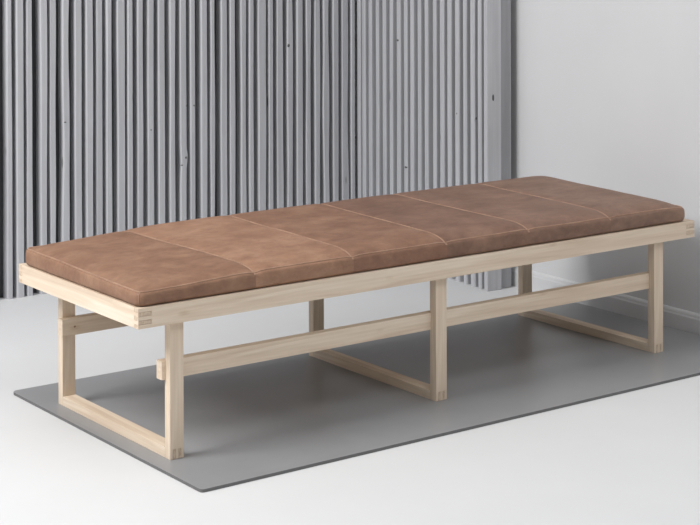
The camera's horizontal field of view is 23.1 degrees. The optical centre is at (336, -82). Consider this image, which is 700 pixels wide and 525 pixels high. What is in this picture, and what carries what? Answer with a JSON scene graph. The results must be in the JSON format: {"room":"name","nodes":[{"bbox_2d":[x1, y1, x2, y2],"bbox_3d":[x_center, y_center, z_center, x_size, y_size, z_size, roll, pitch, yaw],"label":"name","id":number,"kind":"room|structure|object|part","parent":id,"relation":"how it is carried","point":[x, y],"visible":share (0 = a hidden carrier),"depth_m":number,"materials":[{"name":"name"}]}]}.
{"room":"furniture showroom","nodes":[
{"label":"furniture showroom","id":0,"kind":"room"},
{"bbox_2d":[0,278,699,524],"bbox_3d":[-0.674,1.350,2.188,6.720,0.080,6.500,0,0,-36],"label":"floor","id":1,"kind":"structure","parent":0,"point":[633,457],"depth_m":4.08,"materials":[{"name":"white paint"}]},
{"bbox_2d":[14,302,699,492],"bbox_3d":[0.202,1.289,4.858,1.972,0.008,0.990,0,0,-36],"label":"floor mat","id":2,"kind":"object","parent":1,"relation":"on","point":[246,423],"visible":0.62,"depth_m":4.64,"materials":[{"name":"grey"}]},
{"bbox_2d":[19,219,693,459],"bbox_3d":[0.117,1.096,4.826,1.897,0.379,0.639,0,0,-36],"label":"frame","id":3,"kind":"object","parent":2,"relation":"on","point":[110,312],"visible":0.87,"depth_m":4.54,"materials":[{"name":"beige wood"}]},
{"bbox_3d":[-0.065,0.929,5.075,1.897,0.049,0.020,0,0,-36],"label":"long rail","id":4,"kind":"part","parent":3,"relation":"part of","materials":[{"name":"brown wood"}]},
{"bbox_3d":[-0.716,1.109,4.557,0.038,0.359,0.025,0,0,-36],"label":"leg","id":5,"kind":"part","parent":3,"relation":"part of","materials":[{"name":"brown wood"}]},
{"bbox_3d":[-0.636,0.936,4.278,0.036,0.049,0.639,0,0,-36],"label":"rail","id":6,"kind":"part","parent":3,"relation":"part of","materials":[{"name":"brown wood"}]},
{"bbox_3d":[-0.388,1.111,4.105,0.038,0.359,0.025,0,0,-36],"label":"leg","id":7,"kind":"part","parent":3,"relation":"part of","materials":[{"name":"brown wood"}]},
{"bbox_3d":[-0.058,1.105,5.042,0.038,0.359,0.025,0,0,-36],"label":"leg","id":8,"kind":"part","parent":3,"relation":"part of","materials":[{"name":"brown wood"}]},
{"bbox_2d":[25,176,684,305],"bbox_3d":[0.112,0.868,4.809,1.873,0.075,0.618,0,0,-36],"label":"cushion","id":9,"kind":"object","parent":3,"relation":"on","point":[208,256],"visible":1,"depth_m":4.59,"materials":[{"name":"brown leather"}]},
{"bbox_3d":[-0.511,0.877,4.357,0.332,0.065,0.616,0,0,-36],"label":"leather panel","id":10,"kind":"part","parent":9,"relation":"part of","materials":[{"name":"brown leather"}]},
{"bbox_3d":[-0.275,0.871,4.528,0.347,0.074,0.617,0,0,-36],"label":"leather panel","id":11,"kind":"part","parent":9,"relation":"part of","materials":[{"name":"brown leather"}]},
{"bbox_3d":[-0.018,0.869,4.715,0.332,0.074,0.616,0,0,-36],"label":"leather panel","id":12,"kind":"part","parent":9,"relation":"part of","materials":[{"name":"brown leather"}]},
{"bbox_3d":[0.233,0.867,4.897,0.302,0.074,0.616,0,0,-36],"label":"leather panel","id":13,"kind":"part","parent":9,"relation":"part of","materials":[{"name":"brown leather"}]},
{"bbox_3d":[0.469,0.865,5.069,0.348,0.075,0.617,0,0,-36],"label":"leather panel","id":14,"kind":"part","parent":9,"relation":"part of","materials":[{"name":"brown leather"}]},
{"bbox_3d":[0.735,0.864,5.262,0.334,0.074,0.617,0,0,-36],"label":"leather panel","id":15,"kind":"part","parent":9,"relation":"part of","materials":[{"name":"brown leather"}]},
{"bbox_3d":[0.298,0.931,4.574,1.897,0.049,0.020,0,0,-36],"label":"long rail","id":16,"kind":"part","parent":3,"relation":"part of","materials":[{"name":"brown wood"}]},
{"bbox_3d":[0.274,1.107,4.585,0.038,0.359,0.025,0,0,-36],"label":"leg","id":17,"kind":"part","parent":3,"relation":"part of","materials":[{"name":"brown wood"}]},
{"bbox_3d":[0.610,1.100,5.536,0.038,0.359,0.025,0,0,-36],"label":"leg","id":18,"kind":"part","parent":3,"relation":"part of","materials":[{"name":"brown wood"}]},
{"bbox_3d":[0.946,1.102,5.074,0.038,0.359,0.025,0,0,-36],"label":"leg","id":19,"kind":"part","parent":3,"relation":"part of","materials":[{"name":"brown wood"}]},
{"bbox_3d":[0.870,0.925,5.372,0.036,0.049,0.639,0,0,-36],"label":"rail","id":20,"kind":"part","parent":3,"relation":"part of","materials":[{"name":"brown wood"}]},
{"bbox_2d":[355,0,510,290],"bbox_3d":[0.341,0.040,6.318,0.112,2.488,0.894,0,0,-30],"label":"corrugated panel","id":21,"kind":"object","parent":1,"relation":"on","point":[434,76],"visible":0.77,"depth_m":6.20,"materials":[{"name":"grey paint"}]},
{"bbox_3d":[0.577,0.041,5.981,0.045,2.488,0.048,0,0,-30],"label":"post","id":22,"kind":"part","parent":21,"relation":"part of","materials":[{"name":"grey metal"}]},
{"bbox_2d":[355,0,357,197],"bbox_3d":[-1.968,-0.008,5.319,5.120,2.608,0.105,0,0,-36],"label":"wall","id":23,"kind":"structure","parent":0,"point":[356,121],"depth_m":6.74,"materials":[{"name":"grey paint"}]},
{"bbox_2d":[0,0,354,298],"bbox_3d":[-1.368,0.048,5.653,3.524,2.488,0.054,0,0,-36],"label":"corrugated panel","id":24,"kind":"object","parent":23,"relation":"attached to","point":[116,115],"visible":0.87,"depth_m":6.18,"materials":[{"name":"grey paint"}]},
{"bbox_2d":[511,0,699,313],"bbox_3d":[1.650,-0.014,4.672,0.265,2.608,5.195,0,0,-36],"label":"wall","id":25,"kind":"structure","parent":0,"point":[605,94],"depth_m":5.59,"materials":[{"name":"grey paint"}]},
{"bbox_2d":[511,267,699,334],"bbox_3d":[1.583,1.257,4.628,0.012,0.067,5.195,0,0,-35],"label":"baseboard","id":26,"kind":"structure","parent":25,"relation":"attached to","point":[688,321],"depth_m":5.55,"materials":[{"name":"paint"}]}
]}

